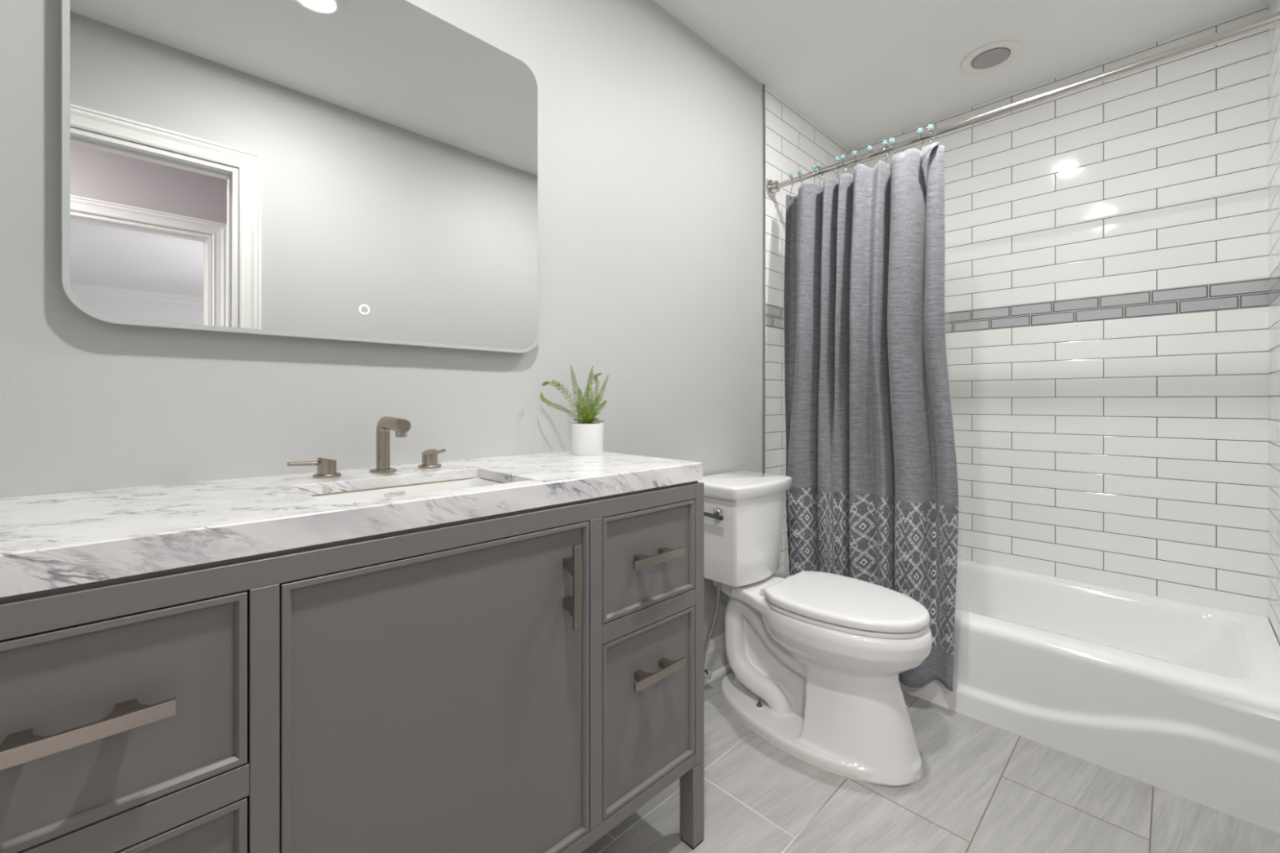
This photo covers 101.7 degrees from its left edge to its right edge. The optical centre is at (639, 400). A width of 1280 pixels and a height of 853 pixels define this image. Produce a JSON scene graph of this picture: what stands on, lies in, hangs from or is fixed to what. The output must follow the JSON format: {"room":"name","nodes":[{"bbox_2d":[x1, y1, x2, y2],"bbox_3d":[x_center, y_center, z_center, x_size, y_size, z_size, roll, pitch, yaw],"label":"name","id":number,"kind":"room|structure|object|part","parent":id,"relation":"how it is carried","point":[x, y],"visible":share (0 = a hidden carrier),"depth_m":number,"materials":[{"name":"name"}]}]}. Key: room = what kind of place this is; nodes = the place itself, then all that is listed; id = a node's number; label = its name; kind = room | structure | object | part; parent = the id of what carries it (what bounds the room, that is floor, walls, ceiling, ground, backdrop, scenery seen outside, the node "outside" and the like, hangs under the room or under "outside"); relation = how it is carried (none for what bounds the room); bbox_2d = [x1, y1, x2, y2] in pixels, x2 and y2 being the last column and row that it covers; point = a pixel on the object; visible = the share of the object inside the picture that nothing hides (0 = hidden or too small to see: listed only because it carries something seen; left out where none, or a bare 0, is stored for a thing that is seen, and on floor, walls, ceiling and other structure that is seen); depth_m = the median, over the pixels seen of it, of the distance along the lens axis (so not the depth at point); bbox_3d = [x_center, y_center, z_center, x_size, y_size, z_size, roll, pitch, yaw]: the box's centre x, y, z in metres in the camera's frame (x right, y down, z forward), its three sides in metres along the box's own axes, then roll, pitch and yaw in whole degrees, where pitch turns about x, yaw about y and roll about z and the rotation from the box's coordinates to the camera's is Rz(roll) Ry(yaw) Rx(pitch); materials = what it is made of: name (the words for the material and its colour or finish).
{"room":"bathroom","nodes":[
{"label":"bathroom","id":0,"kind":"room"},
{"bbox_2d":[0,0,848,686],"bbox_3d":[-0.167,-0.158,1.663,3.601,2.460,0.150,0,0,-44],"label":"wall","id":1,"kind":"structure","parent":0,"point":[651,135],"depth_m":1.51,"materials":[{"name":"grey paint"}]},
{"bbox_2d":[61,0,540,353],"bbox_3d":[-0.607,-0.527,1.146,0.892,0.798,0.034,0,0,-44],"label":"wall mirror","id":2,"kind":"object","parent":1,"relation":"attached to","point":[358,171],"visible":1,"depth_m":1.04,"materials":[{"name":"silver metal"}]},
{"bbox_2d":[703,582,720,679],"bbox_3d":[0.243,0.833,1.914,0.121,0.389,0.057,0,0,19],"label":"water supply valve","id":3,"kind":"object","parent":1,"relation":"attached to","point":[707,673],"visible":0.56,"depth_m":1.91,"materials":[{"name":"silver metal"}]},
{"bbox_3d":[0.243,1.008,1.915,0.024,0.038,0.038,0,0,-44],"label":"valve handle","id":4,"kind":"part","parent":3,"relation":"part of","materials":[{"name":"silver metal"}]},
{"bbox_2d":[762,84,765,473],"bbox_3d":[0.545,-0.158,2.288,0.010,2.460,0.006,0,0,-44],"label":"trim","id":5,"kind":"structure","parent":1,"relation":"attached to","point":[763,85],"depth_m":2.28,"materials":[{"name":"silver metal"}]},
{"bbox_2d":[765,11,1279,196],"bbox_3d":[1.101,-0.948,1.794,0.073,0.073,1.489,0,0,-44],"label":"shower curtain rod","id":6,"kind":"object","parent":1,"relation":"attached to","point":[771,187],"visible":1,"depth_m":1.58,"materials":[{"name":"silver metal"}]},
{"bbox_2d":[787,173,793,198],"bbox_3d":[0.655,-0.926,2.251,0.021,0.110,0.037,0,0,38],"label":"curtain hook","id":7,"kind":"object","parent":6,"relation":"hanging from","point":[790,175],"visible":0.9,"depth_m":2.24,"materials":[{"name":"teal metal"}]},
{"bbox_2d":[796,169,804,183],"bbox_3d":[0.688,-0.926,2.218,0.037,0.110,0.021,0,0,-30],"label":"curtain hook","id":8,"kind":"object","parent":6,"relation":"hanging from","point":[799,171],"visible":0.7,"depth_m":2.21,"materials":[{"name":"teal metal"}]},
{"bbox_2d":[783,141,958,692],"bbox_3d":[0.831,0.057,1.970,0.177,1.886,0.666,0,0,-44],"label":"shower curtain","id":9,"kind":"object","parent":8,"relation":"hanging from","point":[872,497],"visible":0.91,"depth_m":1.91,"materials":[{"name":"grey fabric"}]},
{"bbox_2d":[811,164,816,182],"bbox_3d":[0.728,-0.926,2.176,0.021,0.110,0.037,0,0,26],"label":"curtain hook","id":10,"kind":"object","parent":6,"relation":"hanging from","point":[813,166],"visible":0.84,"depth_m":2.16,"materials":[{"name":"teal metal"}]},
{"bbox_2d":[816,163,823,183],"bbox_3d":[0.749,-0.926,2.155,0.037,0.110,0.021,0,0,-22],"label":"curtain hook","id":11,"kind":"object","parent":6,"relation":"hanging from","point":[818,166],"visible":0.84,"depth_m":2.15,"materials":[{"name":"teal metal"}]},
{"bbox_2d":[834,156,839,179],"bbox_3d":[0.798,-0.926,2.104,0.021,0.110,0.037,0,0,34],"label":"curtain hook","id":12,"kind":"object","parent":6,"relation":"hanging from","point":[837,158],"visible":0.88,"depth_m":2.09,"materials":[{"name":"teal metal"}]},
{"bbox_2d":[840,154,847,173],"bbox_3d":[0.819,-0.926,2.083,0.037,0.110,0.021,0,0,-28],"label":"curtain hook","id":13,"kind":"object","parent":6,"relation":"hanging from","point":[842,157],"visible":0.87,"depth_m":2.08,"materials":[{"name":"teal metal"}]},
{"bbox_2d":[850,151,857,176],"bbox_3d":[0.847,-0.926,2.053,0.021,0.110,0.037,0,0,40],"label":"curtain hook","id":14,"kind":"object","parent":6,"relation":"hanging from","point":[853,153],"visible":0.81,"depth_m":2.04,"materials":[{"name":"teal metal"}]},
{"bbox_2d":[866,145,872,167],"bbox_3d":[0.886,-0.926,2.013,0.021,0.110,0.037,0,0,22],"label":"curtain hook","id":15,"kind":"object","parent":6,"relation":"hanging from","point":[868,148],"visible":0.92,"depth_m":2.00,"materials":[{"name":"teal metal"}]},
{"bbox_3d":[0.865,-0.949,2.037,0.024,0.026,0.788,0,0,-44],"label":"rod","id":16,"kind":"part","parent":6,"relation":"part of","materials":[{"name":"silver metal"}]},
{"bbox_2d":[881,139,890,162],"bbox_3d":[0.932,-0.926,1.966,0.037,0.110,0.021,0,0,-24],"label":"curtain hook","id":17,"kind":"object","parent":6,"relation":"hanging from","point":[884,144],"visible":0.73,"depth_m":1.96,"materials":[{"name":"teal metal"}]},
{"bbox_2d":[888,137,894,157],"bbox_3d":[0.944,-0.926,1.954,0.021,0.110,0.037,0,0,28],"label":"curtain hook","id":18,"kind":"object","parent":6,"relation":"hanging from","point":[891,140],"visible":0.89,"depth_m":1.94,"materials":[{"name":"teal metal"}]},
{"bbox_2d":[915,128,924,150],"bbox_3d":[1.016,-0.926,1.880,0.037,0.110,0.021,0,0,-34],"label":"curtain hook","id":19,"kind":"object","parent":6,"relation":"hanging from","point":[920,130],"visible":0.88,"depth_m":1.87,"materials":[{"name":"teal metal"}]},
{"bbox_2d":[926,124,933,143],"bbox_3d":[1.036,-0.926,1.859,0.021,0.110,0.037,0,0,32],"label":"curtain hook","id":20,"kind":"object","parent":6,"relation":"hanging from","point":[930,126],"visible":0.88,"depth_m":1.85,"materials":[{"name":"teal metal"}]},
{"bbox_2d":[581,669,1279,852],"bbox_3d":[0.521,1.102,0.454,4.600,0.060,2.900,0,0,-44],"label":"floor","id":21,"kind":"structure","parent":0,"point":[982,787],"depth_m":1.37,"materials":[{"name":"grey tile"}]},
{"bbox_2d":[0,480,703,852],"bbox_3d":[-0.426,0.632,1.000,1.210,0.880,0.486,0,0,-44],"label":"bathroom vanity","id":22,"kind":"object","parent":21,"relation":"on","point":[526,681],"visible":1,"depth_m":0.76,"materials":[{"name":"grey paint"}]},
{"bbox_3d":[-0.612,0.340,0.512,0.042,0.015,0.030,0,0,-44],"label":"post","id":23,"kind":"part","parent":22,"relation":"part of","materials":[{"name":"brown metal"}]},
{"bbox_3d":[-0.571,0.340,0.525,0.156,0.018,0.008,0,0,-44],"label":"handle","id":24,"kind":"part","parent":22,"relation":"part of","materials":[{"name":"brown metal"}]},
{"bbox_3d":[-0.592,0.343,0.553,0.279,0.212,0.019,0,0,-44],"label":"drawer","id":25,"kind":"part","parent":22,"relation":"part of","materials":[{"name":"grey paint"}]},
{"bbox_3d":[-0.557,0.340,0.565,0.042,0.015,0.030,0,0,-44],"label":"post","id":26,"kind":"part","parent":22,"relation":"part of","materials":[{"name":"brown metal"}]},
{"bbox_3d":[-0.592,0.668,0.553,0.279,0.352,0.019,0,0,-44],"label":"drawer","id":27,"kind":"part","parent":22,"relation":"part of","materials":[{"name":"grey paint"}]},
{"bbox_2d":[0,450,702,597],"bbox_3d":[-0.440,0.172,1.012,1.205,0.042,0.460,0,0,-44],"label":"countertop","id":28,"kind":"structure","parent":22,"relation":"on","point":[50,541],"depth_m":0.74,"materials":[{"name":"white stone"}]},
{"bbox_2d":[287,416,445,478],"bbox_3d":[-0.515,0.091,1.073,0.160,0.118,0.334,0,0,40],"label":"faucet","id":29,"kind":"object","parent":28,"relation":"on","point":[326,468],"visible":1,"depth_m":1.08,"materials":[{"name":"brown metal"}]},
{"bbox_3d":[-0.643,0.121,0.999,0.008,0.011,0.058,0,0,34],"label":"lever","id":30,"kind":"part","parent":29,"relation":"part of","materials":[{"name":"silver metal"}]},
{"bbox_3d":[-0.621,0.128,1.033,0.034,0.034,0.034,0,0,-44],"label":"handle","id":31,"kind":"part","parent":29,"relation":"part of","materials":[{"name":"silver metal"}]},
{"bbox_3d":[-0.506,0.089,1.065,0.027,0.114,0.135,0,0,-44],"label":"spout","id":32,"kind":"part","parent":29,"relation":"part of","materials":[{"name":"silver metal"}]},
{"bbox_3d":[-0.476,0.128,1.180,0.034,0.034,0.034,0,0,-44],"label":"handle","id":33,"kind":"part","parent":29,"relation":"part of","materials":[{"name":"silver metal"}]},
{"bbox_3d":[-0.472,0.121,1.220,0.008,0.011,0.058,0,0,6],"label":"lever","id":34,"kind":"part","parent":29,"relation":"part of","materials":[{"name":"silver metal"}]},
{"bbox_2d":[311,476,504,505],"bbox_3d":[-0.405,0.234,0.957,0.391,0.126,0.276,0,0,-44],"label":"sink","id":35,"kind":"object","parent":28,"relation":"in","point":[342,497],"visible":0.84,"depth_m":1.04,"materials":[{"name":"white ceramic"}]},
{"bbox_2d":[539,364,608,455],"bbox_3d":[-0.181,0.025,1.467,0.184,0.252,0.091,0,0,6],"label":"potted fern","id":36,"kind":"object","parent":28,"relation":"on","point":[586,437],"visible":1,"depth_m":1.44,"materials":[{"name":"white ceramic"}]},
{"bbox_2d":[570,422,603,455],"bbox_3d":[-0.148,0.107,1.464,0.091,0.086,0.091,0,0,-44],"label":"pot","id":37,"kind":"object","parent":36,"relation":"attached to","point":[586,438],"depth_m":1.42,"materials":[{"name":"white ceramic"}]},
{"bbox_3d":[-0.286,0.540,0.852,0.504,0.607,0.019,0,0,-44],"label":"door","id":38,"kind":"part","parent":22,"relation":"part of","materials":[{"name":"grey paint"}]},
{"bbox_3d":[-0.130,0.308,0.981,0.015,0.042,0.030,0,0,-44],"label":"post","id":39,"kind":"part","parent":22,"relation":"part of","materials":[{"name":"brown metal"}]},
{"bbox_3d":[-0.130,0.384,0.981,0.015,0.042,0.030,0,0,-44],"label":"post","id":40,"kind":"part","parent":22,"relation":"part of","materials":[{"name":"brown metal"}]},
{"bbox_3d":[-0.117,0.346,0.967,0.018,0.156,0.008,0,0,-44],"label":"handle","id":41,"kind":"part","parent":22,"relation":"part of","materials":[{"name":"brown metal"}]},
{"bbox_3d":[0.004,0.340,1.111,0.042,0.015,0.030,0,0,-44],"label":"post","id":42,"kind":"part","parent":22,"relation":"part of","materials":[{"name":"brown metal"}]},
{"bbox_3d":[0.005,0.591,1.112,0.042,0.015,0.030,0,0,-44],"label":"post","id":43,"kind":"part","parent":22,"relation":"part of","materials":[{"name":"brown metal"}]},
{"bbox_3d":[0.022,0.668,1.152,0.285,0.352,0.019,0,0,-44],"label":"drawer","id":44,"kind":"part","parent":22,"relation":"part of","materials":[{"name":"grey paint"}]},
{"bbox_3d":[0.022,0.343,1.152,0.285,0.212,0.019,0,0,-44],"label":"drawer","id":45,"kind":"part","parent":22,"relation":"part of","materials":[{"name":"grey paint"}]},
{"bbox_3d":[0.044,0.340,1.124,0.156,0.018,0.008,0,0,-44],"label":"handle","id":46,"kind":"part","parent":22,"relation":"part of","materials":[{"name":"brown metal"}]},
{"bbox_3d":[0.045,0.591,1.125,0.156,0.018,0.008,0,0,-44],"label":"handle","id":47,"kind":"part","parent":22,"relation":"part of","materials":[{"name":"brown metal"}]},
{"bbox_3d":[0.058,0.340,1.164,0.042,0.015,0.030,0,0,-44],"label":"post","id":48,"kind":"part","parent":22,"relation":"part of","materials":[{"name":"brown metal"}]},
{"bbox_3d":[0.059,0.591,1.165,0.042,0.015,0.030,0,0,-44],"label":"post","id":49,"kind":"part","parent":22,"relation":"part of","materials":[{"name":"brown metal"}]},
{"bbox_3d":[0.127,0.972,1.270,0.041,0.190,0.044,0,0,-44],"label":"leg","id":50,"kind":"part","parent":22,"relation":"part of","materials":[{"name":"grey paint"}]},
{"bbox_2d":[697,470,932,786],"bbox_3d":[0.548,0.679,1.734,0.383,0.786,0.763,0,0,-44],"label":"toilet","id":51,"kind":"object","parent":21,"relation":"on","point":[816,660],"visible":0.98,"depth_m":1.60,"materials":[{"name":"white ceramic"}]},
{"bbox_3d":[0.240,0.393,1.794,0.023,0.019,0.120,0,0,-44],"label":"lever arm","id":52,"kind":"part","parent":51,"relation":"part of","materials":[{"name":"silver metal"}]},
{"bbox_3d":[0.265,0.382,1.783,0.017,0.030,0.030,0,0,-44],"label":"flush lever","id":53,"kind":"part","parent":51,"relation":"part of","materials":[{"name":"silver metal"}]},
{"bbox_3d":[0.369,0.484,1.922,0.334,0.313,0.242,0,0,-44],"label":"tank","id":54,"kind":"part","parent":51,"relation":"part of","materials":[{"name":"white ceramic"}]},
{"bbox_3d":[0.373,0.309,1.917,0.374,0.047,0.255,0,0,-44],"label":"tank lid","id":55,"kind":"part","parent":51,"relation":"part of","materials":[{"name":"white ceramic"}]},
{"bbox_2d":[755,699,764,710],"bbox_3d":[0.404,1.024,1.760,0.029,0.026,0.029,0,0,-44],"label":"bolt","id":56,"kind":"object","parent":51,"relation":"in","point":[759,705],"depth_m":1.76,"materials":[{"name":"gold metal"}]},
{"bbox_3d":[0.563,0.861,1.722,0.377,0.417,0.723,0,0,-44],"label":"bowl","id":57,"kind":"part","parent":51,"relation":"part of","materials":[{"name":"white ceramic"}]},
{"bbox_3d":[0.652,0.645,1.631,0.363,0.018,0.449,0,0,-44],"label":"seat","id":58,"kind":"part","parent":51,"relation":"part of","materials":[{"name":"white plastic"}]},
{"bbox_3d":[0.652,0.624,1.631,0.368,0.028,0.454,0,0,-44],"label":"seat lid","id":59,"kind":"part","parent":51,"relation":"part of","materials":[{"name":"white plastic"}]},
{"bbox_2d":[772,558,1279,834],"bbox_3d":[1.384,0.915,2.070,0.806,0.315,1.486,0,0,-44],"label":"bathtub","id":60,"kind":"object","parent":21,"relation":"on","point":[1180,698],"visible":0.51,"depth_m":1.60,"materials":[{"name":"white ceramic"}]},
{"bbox_2d":[653,0,1268,150],"bbox_3d":[0.545,-1.418,0.429,4.600,0.060,2.970,0,0,-44],"label":"ceiling","id":61,"kind":"structure","parent":0,"point":[863,72],"depth_m":2.01,"materials":[{"name":"white paint"}]},
{"bbox_2d":[960,39,1022,75],"bbox_3d":[1.417,-1.383,2.106,0.210,0.008,0.210,0,0,-44],"label":"recessed light","id":62,"kind":"object","parent":61,"relation":"in","point":[992,60],"visible":1,"depth_m":2.10,"materials":[{"name":"white"}]},
{"bbox_2d":[848,3,1268,619],"bbox_3d":[1.718,-0.158,2.394,0.120,2.460,1.730,0,0,-44],"label":"wall","id":63,"kind":"structure","parent":0,"point":[1106,243],"depth_m":2.09,"materials":[{"name":"white tile"}]},
{"bbox_2d":[1268,0,1279,645],"bbox_3d":[1.952,-0.158,1.458,0.850,2.460,0.180,0,0,-44],"label":"wall","id":64,"kind":"structure","parent":0,"point":[1273,5],"depth_m":1.72,"materials":[{"name":"white tile"}]}
]}

